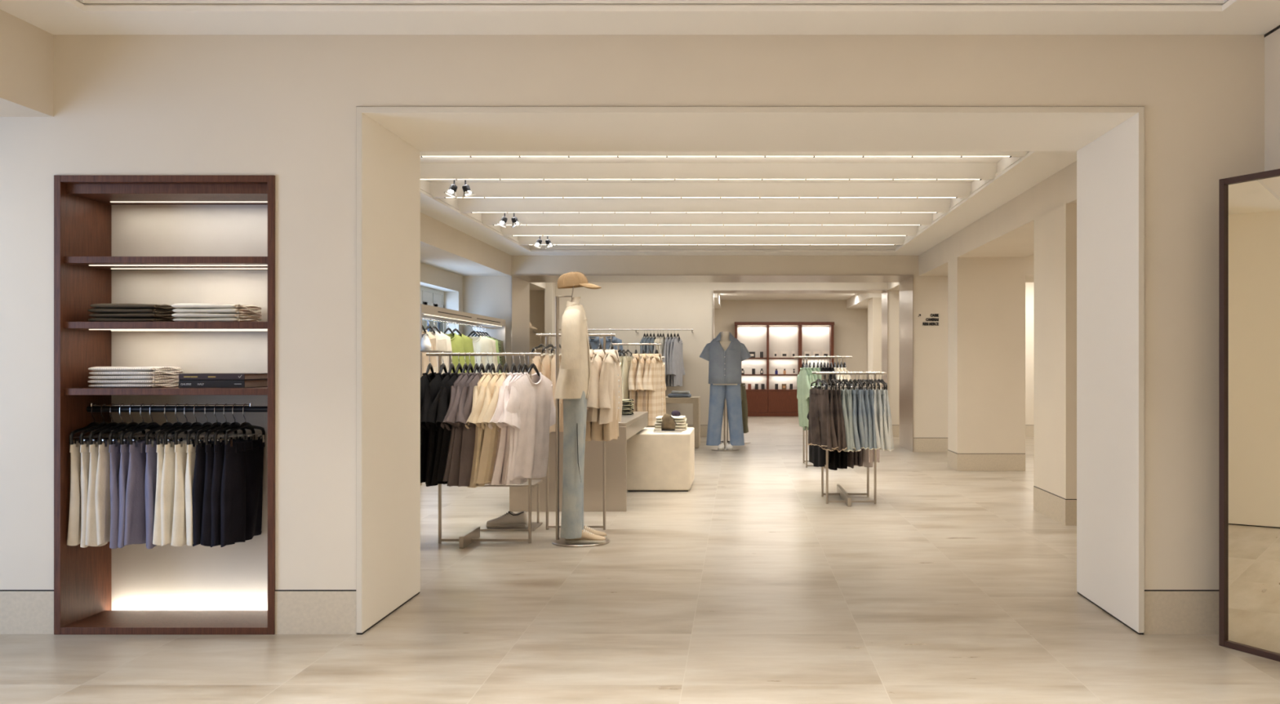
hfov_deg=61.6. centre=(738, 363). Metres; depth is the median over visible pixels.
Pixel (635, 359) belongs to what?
checked shirt
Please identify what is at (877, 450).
t-shirt
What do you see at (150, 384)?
t-shirt
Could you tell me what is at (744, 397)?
trousers
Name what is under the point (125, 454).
shorts
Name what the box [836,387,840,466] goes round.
t-shirt
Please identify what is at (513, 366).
hanger
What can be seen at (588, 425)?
shorts
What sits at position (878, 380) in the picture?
hanger
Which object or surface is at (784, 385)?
box
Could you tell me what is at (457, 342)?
blouse
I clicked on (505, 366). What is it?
hanger
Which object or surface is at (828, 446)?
shorts
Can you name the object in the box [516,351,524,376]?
hanger
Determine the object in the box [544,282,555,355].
column
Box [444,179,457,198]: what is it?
ceiling spotlight
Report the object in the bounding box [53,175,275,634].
shelf unit
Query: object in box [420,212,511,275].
ceiling
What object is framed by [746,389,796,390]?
countertop
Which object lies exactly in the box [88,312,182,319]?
t-shirt
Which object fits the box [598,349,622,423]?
overshirt
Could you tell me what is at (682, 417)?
t-shirt
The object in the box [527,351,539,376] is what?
hanger
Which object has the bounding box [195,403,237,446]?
hanger
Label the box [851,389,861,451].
shorts
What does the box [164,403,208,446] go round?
hanger
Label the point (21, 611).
baseboard
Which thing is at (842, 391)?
shorts
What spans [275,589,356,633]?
baseboard
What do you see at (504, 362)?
blouse
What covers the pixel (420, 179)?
track
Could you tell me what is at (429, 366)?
hanger
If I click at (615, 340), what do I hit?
denim jacket
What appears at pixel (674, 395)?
t-shirt
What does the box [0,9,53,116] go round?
beam
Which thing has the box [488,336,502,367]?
blouse
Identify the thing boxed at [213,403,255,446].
hanger
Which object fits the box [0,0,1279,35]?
ceiling
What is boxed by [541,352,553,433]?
tank
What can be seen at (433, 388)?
t-shirt
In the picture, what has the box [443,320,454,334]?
hanger
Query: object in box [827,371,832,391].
hanger
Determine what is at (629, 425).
display counter
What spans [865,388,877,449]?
shorts
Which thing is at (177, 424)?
hanger
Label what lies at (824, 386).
t-shirt
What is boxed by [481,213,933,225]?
ceiling beam
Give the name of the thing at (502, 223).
ceiling spotlight
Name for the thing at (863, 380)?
hanger
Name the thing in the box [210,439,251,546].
shorts
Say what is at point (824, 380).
hanger
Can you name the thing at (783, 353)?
box
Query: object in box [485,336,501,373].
blouse
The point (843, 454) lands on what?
t-shirt
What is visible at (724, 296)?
ceiling
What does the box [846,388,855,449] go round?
shorts
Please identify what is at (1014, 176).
ceiling
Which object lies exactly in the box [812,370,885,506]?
clothes rack
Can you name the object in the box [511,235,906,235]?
track
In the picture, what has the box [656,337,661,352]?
shirt
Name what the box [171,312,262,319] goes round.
t-shirt
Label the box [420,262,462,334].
wall
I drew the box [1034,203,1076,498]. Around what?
pillar
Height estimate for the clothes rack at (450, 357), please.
1.320 m
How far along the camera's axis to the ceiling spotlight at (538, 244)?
12.25 m
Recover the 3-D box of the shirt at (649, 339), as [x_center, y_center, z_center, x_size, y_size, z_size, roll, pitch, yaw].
[-1.419,-0.079,17.154,0.088,0.697,0.557,0,0,10]
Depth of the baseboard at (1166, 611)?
4.74 m
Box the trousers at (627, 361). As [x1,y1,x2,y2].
[622,355,632,399]
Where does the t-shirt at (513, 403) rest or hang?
hanging from the hanger at (525, 366)
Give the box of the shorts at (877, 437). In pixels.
[868,388,881,448]
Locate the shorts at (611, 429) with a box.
[602,389,618,440]
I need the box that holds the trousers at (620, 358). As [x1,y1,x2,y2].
[618,355,623,374]
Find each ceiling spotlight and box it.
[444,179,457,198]
[462,179,475,197]
[496,213,507,227]
[511,213,521,227]
[533,235,542,248]
[545,235,554,248]
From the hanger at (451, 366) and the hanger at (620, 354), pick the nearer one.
the hanger at (451, 366)
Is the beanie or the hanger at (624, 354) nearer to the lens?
the beanie
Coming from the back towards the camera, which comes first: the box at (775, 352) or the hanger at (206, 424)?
the box at (775, 352)
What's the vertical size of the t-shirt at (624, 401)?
0.041 m
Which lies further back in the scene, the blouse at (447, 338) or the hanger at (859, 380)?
the blouse at (447, 338)
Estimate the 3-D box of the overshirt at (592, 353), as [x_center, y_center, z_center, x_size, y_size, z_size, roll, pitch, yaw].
[-1.096,0.163,7.714,0.137,0.534,0.523,0,0,4]
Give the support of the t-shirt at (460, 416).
hanging from the hanger at (476, 366)
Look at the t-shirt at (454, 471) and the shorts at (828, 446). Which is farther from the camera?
the shorts at (828, 446)
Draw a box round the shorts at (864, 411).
[855,388,869,448]
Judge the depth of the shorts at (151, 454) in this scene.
4.77 m
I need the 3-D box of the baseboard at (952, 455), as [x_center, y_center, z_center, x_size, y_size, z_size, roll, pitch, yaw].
[2.445,1.102,12.203,0.004,0.196,0.534,0,0,0]
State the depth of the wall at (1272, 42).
4.67 m
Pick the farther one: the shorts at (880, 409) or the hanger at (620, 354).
the hanger at (620, 354)
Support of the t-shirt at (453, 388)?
hanging from the hanger at (465, 366)
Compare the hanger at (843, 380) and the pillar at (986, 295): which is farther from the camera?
the pillar at (986, 295)
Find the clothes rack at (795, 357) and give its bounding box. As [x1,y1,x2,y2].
[794,355,852,467]
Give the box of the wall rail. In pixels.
[533,328,693,333]
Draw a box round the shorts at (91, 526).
[84,438,128,546]
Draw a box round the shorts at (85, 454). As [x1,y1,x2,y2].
[80,438,119,546]
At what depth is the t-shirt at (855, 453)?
9.43 m
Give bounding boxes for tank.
[531,353,545,373]
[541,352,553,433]
[549,353,563,431]
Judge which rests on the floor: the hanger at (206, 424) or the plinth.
the plinth
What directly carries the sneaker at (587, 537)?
on the mannequin at (573, 375)
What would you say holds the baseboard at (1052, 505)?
attached to the pillar at (1055, 230)
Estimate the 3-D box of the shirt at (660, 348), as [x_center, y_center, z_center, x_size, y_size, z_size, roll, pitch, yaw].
[-1.208,-0.079,17.151,0.083,0.697,0.536,0,0,10]
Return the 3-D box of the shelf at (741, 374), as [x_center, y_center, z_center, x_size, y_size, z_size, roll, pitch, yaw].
[0.304,0.253,24.490,0.676,0.020,0.340,0,0,0]
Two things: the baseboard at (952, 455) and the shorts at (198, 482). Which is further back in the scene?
the baseboard at (952, 455)
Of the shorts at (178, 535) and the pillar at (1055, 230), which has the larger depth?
the pillar at (1055, 230)
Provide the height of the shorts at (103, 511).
0.457 m
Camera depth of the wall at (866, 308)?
24.69 m
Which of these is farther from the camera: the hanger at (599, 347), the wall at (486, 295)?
the wall at (486, 295)
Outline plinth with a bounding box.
[626,426,694,491]
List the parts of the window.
glass pane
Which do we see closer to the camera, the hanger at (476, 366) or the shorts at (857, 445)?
the hanger at (476, 366)
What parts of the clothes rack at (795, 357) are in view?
rail, frame, rail, frame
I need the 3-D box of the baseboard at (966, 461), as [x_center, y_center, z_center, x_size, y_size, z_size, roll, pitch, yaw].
[2.829,1.102,11.938,0.763,0.196,0.004,0,0,0]
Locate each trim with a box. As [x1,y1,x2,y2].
[355,106,1144,634]
[511,275,913,452]
[712,289,888,390]
[1264,25,1279,37]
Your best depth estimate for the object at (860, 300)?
22.49 m
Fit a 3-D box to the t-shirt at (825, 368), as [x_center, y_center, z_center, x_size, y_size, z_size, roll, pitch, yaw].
[1.014,0.411,12.351,0.112,0.738,0.720,0,0,-5]
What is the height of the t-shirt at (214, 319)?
0.024 m
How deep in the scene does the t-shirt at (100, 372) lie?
4.83 m
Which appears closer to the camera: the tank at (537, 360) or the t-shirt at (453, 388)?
the t-shirt at (453, 388)
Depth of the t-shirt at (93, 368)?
4.83 m
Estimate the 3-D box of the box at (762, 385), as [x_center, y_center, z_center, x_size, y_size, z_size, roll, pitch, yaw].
[0.555,0.525,24.420,0.076,0.130,0.060,0,0,0]
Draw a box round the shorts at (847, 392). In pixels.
[844,388,854,452]
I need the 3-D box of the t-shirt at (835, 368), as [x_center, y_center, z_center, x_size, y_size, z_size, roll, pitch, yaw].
[1.131,0.411,12.342,0.106,0.737,0.708,0,0,-5]
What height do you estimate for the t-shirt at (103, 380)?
0.022 m
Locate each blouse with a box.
[422,329,437,375]
[428,331,452,372]
[430,330,448,373]
[442,332,466,373]
[448,333,475,373]
[466,335,498,373]
[469,335,497,365]
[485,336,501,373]
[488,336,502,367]
[491,336,506,373]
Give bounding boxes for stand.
[480,479,542,530]
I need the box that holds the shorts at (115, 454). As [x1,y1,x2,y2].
[108,439,145,548]
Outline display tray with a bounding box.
[653,429,682,432]
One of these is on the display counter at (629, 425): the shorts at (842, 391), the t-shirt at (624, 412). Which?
the t-shirt at (624, 412)
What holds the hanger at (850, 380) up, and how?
hanging from the clothes rack at (846, 498)
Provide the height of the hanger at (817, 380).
0.167 m
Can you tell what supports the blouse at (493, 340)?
hanging from the hanger at (477, 331)
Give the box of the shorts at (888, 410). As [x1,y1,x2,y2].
[880,388,893,450]
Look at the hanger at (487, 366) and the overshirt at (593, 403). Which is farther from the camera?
the overshirt at (593, 403)
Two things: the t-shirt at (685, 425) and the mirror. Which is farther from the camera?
the t-shirt at (685, 425)
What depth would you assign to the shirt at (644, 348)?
16.95 m
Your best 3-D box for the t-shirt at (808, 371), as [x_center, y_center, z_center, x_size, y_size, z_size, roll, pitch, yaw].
[0.804,0.411,12.364,0.110,0.738,0.707,0,0,-8]
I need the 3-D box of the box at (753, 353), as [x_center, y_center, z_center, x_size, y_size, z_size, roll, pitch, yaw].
[0.306,-0.204,24.419,0.145,0.135,0.062,0,0,0]
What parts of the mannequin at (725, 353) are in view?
plate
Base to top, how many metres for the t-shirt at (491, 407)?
0.720 m
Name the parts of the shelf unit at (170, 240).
panel, panel, panel, shelf, shelf, shelf, hook rail, hanging rail, panel, panel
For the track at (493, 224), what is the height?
0.007 m
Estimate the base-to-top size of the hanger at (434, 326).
0.202 m
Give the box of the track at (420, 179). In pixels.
[420,178,981,180]
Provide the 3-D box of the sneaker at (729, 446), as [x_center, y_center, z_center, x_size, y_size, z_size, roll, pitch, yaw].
[-0.128,1.130,14.835,0.101,0.121,0.250,0,0,0]
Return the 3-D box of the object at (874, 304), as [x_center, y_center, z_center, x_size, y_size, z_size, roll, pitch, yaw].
[2.770,-0.035,20.900,0.380,2.470,0.800,0,0,0]
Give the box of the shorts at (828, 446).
[820,388,833,451]
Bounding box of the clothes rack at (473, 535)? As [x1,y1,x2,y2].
[426,351,541,547]
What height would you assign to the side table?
0.715 m
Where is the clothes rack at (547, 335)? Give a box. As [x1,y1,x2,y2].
[536,333,615,529]
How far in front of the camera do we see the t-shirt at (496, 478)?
6.91 m
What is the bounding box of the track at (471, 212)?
[471,212,937,213]
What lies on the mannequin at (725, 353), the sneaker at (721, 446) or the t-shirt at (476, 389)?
the sneaker at (721, 446)
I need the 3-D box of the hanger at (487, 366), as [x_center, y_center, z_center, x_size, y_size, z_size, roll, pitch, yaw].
[-1.676,0.024,7.140,0.021,0.202,0.345,0,0,3]
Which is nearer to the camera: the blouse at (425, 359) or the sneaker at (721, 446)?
the blouse at (425, 359)
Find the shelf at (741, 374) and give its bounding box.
[741,373,766,374]
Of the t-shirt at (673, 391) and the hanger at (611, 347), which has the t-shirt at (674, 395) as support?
the t-shirt at (673, 391)
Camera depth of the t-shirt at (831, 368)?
12.21 m
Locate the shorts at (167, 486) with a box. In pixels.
[160,438,204,545]
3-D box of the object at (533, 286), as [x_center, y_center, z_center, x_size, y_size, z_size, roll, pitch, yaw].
[-3.600,-1.350,16.600,1.000,0.300,1.800,0,0,0]
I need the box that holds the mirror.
[1218,168,1279,661]
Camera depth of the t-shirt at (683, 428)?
10.45 m
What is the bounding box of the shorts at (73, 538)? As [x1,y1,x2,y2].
[66,439,108,545]
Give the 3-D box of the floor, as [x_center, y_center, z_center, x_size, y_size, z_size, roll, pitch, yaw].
[0.000,1.250,11.000,16.000,0.100,30.000,0,0,0]
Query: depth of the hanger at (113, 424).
4.83 m
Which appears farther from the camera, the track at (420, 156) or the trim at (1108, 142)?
the track at (420, 156)
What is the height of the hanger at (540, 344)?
0.157 m
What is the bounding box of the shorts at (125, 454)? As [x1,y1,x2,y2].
[117,438,155,547]
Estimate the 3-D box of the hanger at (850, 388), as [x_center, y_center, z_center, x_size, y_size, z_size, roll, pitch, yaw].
[0.925,0.151,9.140,0.024,0.167,0.321,0,0,-5]
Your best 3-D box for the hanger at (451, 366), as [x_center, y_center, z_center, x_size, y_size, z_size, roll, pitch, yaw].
[-1.919,0.024,7.140,0.021,0.202,0.345,0,0,2]
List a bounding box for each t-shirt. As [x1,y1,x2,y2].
[87,307,176,314]
[87,378,178,383]
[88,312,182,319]
[88,317,174,321]
[88,366,181,370]
[88,370,183,375]
[88,374,178,379]
[88,382,178,387]
[89,303,177,310]
[171,303,261,310]
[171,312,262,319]
[173,307,262,315]
[173,317,260,321]
[420,372,435,482]
[420,372,447,486]
[425,372,457,485]
[435,372,465,480]
[440,372,471,480]
[444,372,475,485]
[454,372,481,486]
[456,372,482,486]
[465,372,493,487]
[467,372,493,483]
[475,372,505,484]
[480,372,507,482]
[488,372,513,484]
[496,372,525,484]
[498,372,527,484]
[502,372,555,479]
[622,399,634,403]
[622,402,634,406]
[622,406,634,410]
[622,410,633,414]
[653,426,687,430]
[654,421,685,424]
[655,415,685,419]
[655,417,686,422]
[655,423,688,427]
[667,393,691,397]
[671,390,689,393]
[796,367,810,426]
[803,367,813,430]
[807,386,825,466]
[808,367,817,386]
[812,367,820,386]
[816,367,821,384]
[820,386,830,462]
[823,367,831,381]
[825,448,837,470]
[826,367,834,379]
[830,367,835,379]
[833,367,839,385]
[836,367,843,380]
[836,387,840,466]
[837,386,847,468]
[840,367,848,385]
[844,367,851,381]
[845,386,853,468]
[852,386,857,465]
[857,386,862,466]
[862,387,870,462]
[862,448,873,466]
[872,448,879,462]
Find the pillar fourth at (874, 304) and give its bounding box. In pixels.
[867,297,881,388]
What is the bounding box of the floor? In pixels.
[0,415,1279,703]
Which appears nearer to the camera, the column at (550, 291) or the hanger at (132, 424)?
the hanger at (132, 424)
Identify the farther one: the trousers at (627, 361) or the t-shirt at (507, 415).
the trousers at (627, 361)
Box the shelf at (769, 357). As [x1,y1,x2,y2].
[768,357,794,358]
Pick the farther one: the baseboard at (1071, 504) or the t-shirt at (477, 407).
the baseboard at (1071, 504)
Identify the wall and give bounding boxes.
[0,35,1264,589]
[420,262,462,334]
[462,253,1034,437]
[529,282,1034,424]
[714,300,866,415]
[866,308,867,378]
[1264,28,1279,171]
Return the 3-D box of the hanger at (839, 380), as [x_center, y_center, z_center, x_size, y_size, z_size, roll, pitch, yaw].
[0.865,0.151,9.140,0.024,0.167,0.321,0,0,-7]
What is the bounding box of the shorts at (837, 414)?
[832,388,842,452]
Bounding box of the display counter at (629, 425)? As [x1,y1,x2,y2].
[509,411,648,511]
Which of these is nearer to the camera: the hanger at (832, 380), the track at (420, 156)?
the track at (420, 156)
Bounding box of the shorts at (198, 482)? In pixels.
[191,438,234,546]
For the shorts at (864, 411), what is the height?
0.504 m
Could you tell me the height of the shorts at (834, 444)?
0.502 m
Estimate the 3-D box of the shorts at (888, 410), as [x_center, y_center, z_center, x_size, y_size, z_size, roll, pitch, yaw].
[1.245,0.475,9.141,0.091,0.517,0.446,0,0,-7]
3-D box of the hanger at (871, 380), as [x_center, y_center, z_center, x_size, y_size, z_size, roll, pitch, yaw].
[1.140,0.151,9.140,0.024,0.167,0.321,0,0,-3]
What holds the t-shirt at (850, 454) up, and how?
hanging from the hanger
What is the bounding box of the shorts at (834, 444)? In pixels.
[828,388,838,448]
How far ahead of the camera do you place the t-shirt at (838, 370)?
12.19 m
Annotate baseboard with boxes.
[0,589,53,633]
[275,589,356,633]
[646,424,707,436]
[892,424,1034,436]
[913,437,947,451]
[947,449,957,471]
[957,453,1025,471]
[1033,485,1066,524]
[1066,498,1076,524]
[1143,589,1218,633]
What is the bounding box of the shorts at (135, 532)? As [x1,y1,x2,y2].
[124,440,161,545]
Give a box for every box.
[749,351,755,357]
[760,383,764,389]
[773,351,777,357]
[780,351,787,357]
[782,383,786,389]
[791,351,795,357]
[804,351,810,355]
[813,351,820,355]
[822,351,829,355]
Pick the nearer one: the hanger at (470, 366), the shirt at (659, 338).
the hanger at (470, 366)
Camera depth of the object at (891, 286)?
17.08 m
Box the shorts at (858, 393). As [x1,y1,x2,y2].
[851,388,865,448]
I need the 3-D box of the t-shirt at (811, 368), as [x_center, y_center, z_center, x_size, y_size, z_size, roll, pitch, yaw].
[0.847,0.411,12.362,0.114,0.738,0.719,0,0,-5]
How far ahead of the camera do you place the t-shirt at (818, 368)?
12.18 m
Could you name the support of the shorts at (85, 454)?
attached to the shelf unit at (170, 240)
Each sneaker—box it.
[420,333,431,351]
[486,510,528,527]
[565,528,605,543]
[583,524,606,538]
[717,440,724,449]
[725,440,733,449]
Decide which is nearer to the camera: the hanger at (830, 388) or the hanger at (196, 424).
the hanger at (196, 424)
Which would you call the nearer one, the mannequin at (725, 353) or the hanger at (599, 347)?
the hanger at (599, 347)
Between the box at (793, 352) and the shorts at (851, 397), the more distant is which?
the box at (793, 352)
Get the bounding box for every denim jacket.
[588,336,603,349]
[598,336,622,353]
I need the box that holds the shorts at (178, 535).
[171,438,213,546]
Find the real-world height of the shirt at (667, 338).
0.797 m
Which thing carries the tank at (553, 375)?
hanging from the hanger at (553, 348)
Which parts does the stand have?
plate, plate, post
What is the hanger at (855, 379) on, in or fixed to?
hanging from the clothes rack at (846, 498)
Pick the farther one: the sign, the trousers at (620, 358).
the sign
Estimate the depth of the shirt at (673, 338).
16.91 m
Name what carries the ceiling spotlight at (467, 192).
attached to the ceiling beam at (983, 171)
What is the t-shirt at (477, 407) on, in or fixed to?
hanging from the hanger at (492, 366)
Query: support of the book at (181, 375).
on the book at (260, 382)
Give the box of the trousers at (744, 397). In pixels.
[740,382,748,432]
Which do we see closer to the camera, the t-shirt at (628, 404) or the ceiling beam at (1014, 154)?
the ceiling beam at (1014, 154)
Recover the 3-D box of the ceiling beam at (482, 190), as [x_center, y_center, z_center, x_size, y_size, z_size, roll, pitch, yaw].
[-0.335,-1.536,9.464,4.790,0.128,0.050,0,0,0]
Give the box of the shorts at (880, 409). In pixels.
[873,388,885,450]
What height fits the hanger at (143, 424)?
0.188 m
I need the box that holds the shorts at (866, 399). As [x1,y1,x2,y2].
[862,388,873,449]
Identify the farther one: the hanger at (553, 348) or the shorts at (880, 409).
the shorts at (880, 409)
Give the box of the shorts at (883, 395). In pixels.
[880,389,888,450]
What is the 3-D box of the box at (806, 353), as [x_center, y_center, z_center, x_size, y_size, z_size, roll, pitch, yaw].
[1.570,-0.207,24.419,0.150,0.140,0.062,0,0,0]
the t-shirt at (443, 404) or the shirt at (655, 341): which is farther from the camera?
the shirt at (655, 341)
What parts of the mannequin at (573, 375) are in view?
baseball cap, plate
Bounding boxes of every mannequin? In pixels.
[551,271,609,546]
[699,331,751,450]
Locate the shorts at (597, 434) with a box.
[591,408,603,440]
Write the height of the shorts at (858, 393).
0.499 m
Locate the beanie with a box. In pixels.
[671,410,679,415]
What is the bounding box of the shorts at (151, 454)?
[144,438,184,548]
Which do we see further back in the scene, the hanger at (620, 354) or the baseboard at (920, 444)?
the baseboard at (920, 444)
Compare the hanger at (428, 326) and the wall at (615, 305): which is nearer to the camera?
the hanger at (428, 326)
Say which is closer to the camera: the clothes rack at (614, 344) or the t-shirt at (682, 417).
the t-shirt at (682, 417)
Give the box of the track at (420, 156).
[420,155,1011,157]
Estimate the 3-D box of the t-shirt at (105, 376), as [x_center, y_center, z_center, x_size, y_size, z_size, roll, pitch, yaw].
[-2.793,0.062,4.957,0.301,0.022,0.274,0,0,0]
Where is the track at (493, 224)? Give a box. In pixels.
[493,224,920,225]
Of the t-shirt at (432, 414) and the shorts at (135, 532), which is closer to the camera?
the shorts at (135, 532)
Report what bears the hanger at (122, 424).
hanging from the shelf unit at (170, 240)
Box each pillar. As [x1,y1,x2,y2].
[947,257,1025,453]
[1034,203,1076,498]
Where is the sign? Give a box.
[918,313,938,325]
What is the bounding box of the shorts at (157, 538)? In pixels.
[152,439,186,545]
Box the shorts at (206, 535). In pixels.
[200,438,242,546]
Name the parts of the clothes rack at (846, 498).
rail, frame, rail, frame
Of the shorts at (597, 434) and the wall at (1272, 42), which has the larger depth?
the shorts at (597, 434)
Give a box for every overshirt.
[586,349,595,423]
[586,349,605,421]
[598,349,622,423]
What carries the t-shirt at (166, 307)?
on the t-shirt at (98, 310)
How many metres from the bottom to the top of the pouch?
0.164 m
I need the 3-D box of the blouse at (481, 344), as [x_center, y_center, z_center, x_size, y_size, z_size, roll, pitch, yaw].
[-3.272,-0.002,13.246,0.608,0.698,0.096,0,0,-4]
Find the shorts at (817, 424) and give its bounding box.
[807,388,832,448]
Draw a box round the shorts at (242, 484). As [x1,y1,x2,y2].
[220,438,265,546]
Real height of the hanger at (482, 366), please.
0.202 m
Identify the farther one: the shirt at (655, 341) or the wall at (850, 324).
the wall at (850, 324)
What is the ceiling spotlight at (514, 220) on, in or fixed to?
attached to the ceiling beam at (466, 206)
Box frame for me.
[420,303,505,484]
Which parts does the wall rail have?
rail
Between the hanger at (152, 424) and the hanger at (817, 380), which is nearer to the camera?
the hanger at (152, 424)
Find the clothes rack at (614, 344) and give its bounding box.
[612,342,664,426]
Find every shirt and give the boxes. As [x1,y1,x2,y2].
[627,353,639,411]
[635,353,647,411]
[640,337,644,353]
[642,337,648,353]
[642,353,653,411]
[645,337,651,353]
[646,353,666,426]
[649,337,655,353]
[653,337,657,353]
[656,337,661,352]
[657,337,665,356]
[662,337,669,386]
[666,337,671,386]
[668,337,677,386]
[670,337,684,386]
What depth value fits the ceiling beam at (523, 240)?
13.19 m
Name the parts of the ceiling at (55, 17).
cornice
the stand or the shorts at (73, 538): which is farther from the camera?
the stand
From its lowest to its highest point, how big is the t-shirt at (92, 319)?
0.025 m
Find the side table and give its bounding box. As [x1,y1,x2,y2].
[665,395,700,447]
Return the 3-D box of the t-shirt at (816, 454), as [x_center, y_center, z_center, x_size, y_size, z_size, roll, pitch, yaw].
[0.716,0.566,9.657,0.083,0.727,0.650,0,0,-9]
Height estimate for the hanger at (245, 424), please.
0.188 m
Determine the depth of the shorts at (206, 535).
4.77 m
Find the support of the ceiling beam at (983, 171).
attached to the ceiling at (1014, 176)
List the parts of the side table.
leg panel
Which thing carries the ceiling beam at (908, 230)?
attached to the ceiling at (1014, 176)
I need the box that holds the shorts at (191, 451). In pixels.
[185,439,223,545]
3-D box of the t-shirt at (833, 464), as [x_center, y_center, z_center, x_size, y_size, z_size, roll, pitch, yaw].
[0.807,0.573,9.653,0.082,0.740,0.649,0,0,-9]
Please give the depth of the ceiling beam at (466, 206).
10.38 m
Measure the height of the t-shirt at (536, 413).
0.718 m
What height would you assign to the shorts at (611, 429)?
0.462 m
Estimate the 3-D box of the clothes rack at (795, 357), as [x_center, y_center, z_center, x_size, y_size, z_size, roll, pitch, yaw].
[0.990,0.554,12.650,0.640,1.292,0.800,0,0,0]
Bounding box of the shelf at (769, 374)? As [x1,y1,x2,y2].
[768,373,798,374]
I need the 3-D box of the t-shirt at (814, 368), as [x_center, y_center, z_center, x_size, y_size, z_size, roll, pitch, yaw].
[0.891,0.411,12.354,0.110,0.738,0.730,0,0,-5]
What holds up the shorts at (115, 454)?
attached to the shelf unit at (170, 240)
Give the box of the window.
[420,285,444,332]
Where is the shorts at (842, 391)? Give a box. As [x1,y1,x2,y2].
[840,388,850,451]
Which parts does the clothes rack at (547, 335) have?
rail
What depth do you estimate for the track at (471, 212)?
10.39 m
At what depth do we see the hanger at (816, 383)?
9.64 m
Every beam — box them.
[420,151,1027,157]
[420,162,996,179]
[430,182,971,198]
[457,199,950,213]
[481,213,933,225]
[501,225,918,235]
[517,235,905,244]
[918,160,1076,275]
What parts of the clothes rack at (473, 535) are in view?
rail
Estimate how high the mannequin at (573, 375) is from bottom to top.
1.819 m
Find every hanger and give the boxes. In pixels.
[69,403,118,446]
[79,403,126,446]
[88,403,134,446]
[97,403,145,446]
[108,403,155,446]
[120,403,164,446]
[128,403,174,446]
[145,403,187,446]
[155,403,197,446]
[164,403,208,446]
[173,403,217,446]
[186,403,226,446]
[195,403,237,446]
[204,403,245,446]
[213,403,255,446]
[224,403,265,446]
[425,322,435,333]
[425,351,435,377]
[430,318,440,333]
[439,351,447,376]
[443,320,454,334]
[448,351,455,373]
[450,321,461,335]
[455,351,462,373]
[462,351,469,373]
[466,351,473,373]
[467,324,479,337]
[471,324,483,336]
[472,351,480,373]
[478,351,484,373]
[484,351,492,373]
[488,351,496,373]
[496,351,502,373]
[502,351,510,373]
[510,351,516,373]
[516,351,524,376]
[520,351,528,376]
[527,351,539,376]
[531,333,551,354]
[542,334,555,354]
[551,343,560,354]
[597,333,602,349]
[608,333,613,349]
[618,343,627,357]
[623,348,632,357]
[810,371,826,391]
[814,370,819,387]
[821,371,828,390]
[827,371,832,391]
[828,371,836,389]
[832,371,840,390]
[835,371,844,389]
[839,376,848,391]
[843,371,851,389]
[846,371,855,391]
[849,371,861,391]
[854,371,862,389]
[860,371,867,391]
[862,371,872,391]
[867,371,875,390]
[870,371,879,391]
[872,371,884,391]
[876,371,887,389]
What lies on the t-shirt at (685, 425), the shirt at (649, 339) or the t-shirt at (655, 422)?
the t-shirt at (655, 422)
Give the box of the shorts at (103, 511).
[94,438,141,545]
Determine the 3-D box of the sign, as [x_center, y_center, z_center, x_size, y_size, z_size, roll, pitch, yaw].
[2.578,-0.598,14.495,0.282,0.158,0.006,0,0,0]
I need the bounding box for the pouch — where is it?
[661,413,676,430]
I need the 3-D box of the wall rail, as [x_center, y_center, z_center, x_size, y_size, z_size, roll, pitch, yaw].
[-2.019,-0.529,17.319,2.580,0.060,0.361,0,0,0]
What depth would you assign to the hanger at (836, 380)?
9.08 m
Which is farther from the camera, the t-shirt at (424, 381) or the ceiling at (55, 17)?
the t-shirt at (424, 381)
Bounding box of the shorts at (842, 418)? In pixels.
[833,388,847,449]
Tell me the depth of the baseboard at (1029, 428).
17.50 m
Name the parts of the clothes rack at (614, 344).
rail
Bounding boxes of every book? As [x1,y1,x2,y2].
[178,373,267,379]
[178,378,267,387]
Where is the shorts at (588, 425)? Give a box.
[585,417,591,440]
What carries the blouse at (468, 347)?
hanging from the hanger at (455, 329)
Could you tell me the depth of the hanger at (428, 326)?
11.35 m
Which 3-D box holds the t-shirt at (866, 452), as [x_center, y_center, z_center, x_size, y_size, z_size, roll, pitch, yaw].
[1.107,0.549,9.655,0.078,0.693,0.643,0,0,-9]
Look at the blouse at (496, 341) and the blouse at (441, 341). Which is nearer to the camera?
the blouse at (441, 341)
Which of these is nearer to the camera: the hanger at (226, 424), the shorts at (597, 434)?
the hanger at (226, 424)
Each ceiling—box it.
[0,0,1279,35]
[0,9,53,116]
[420,151,1076,255]
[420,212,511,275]
[719,293,857,300]

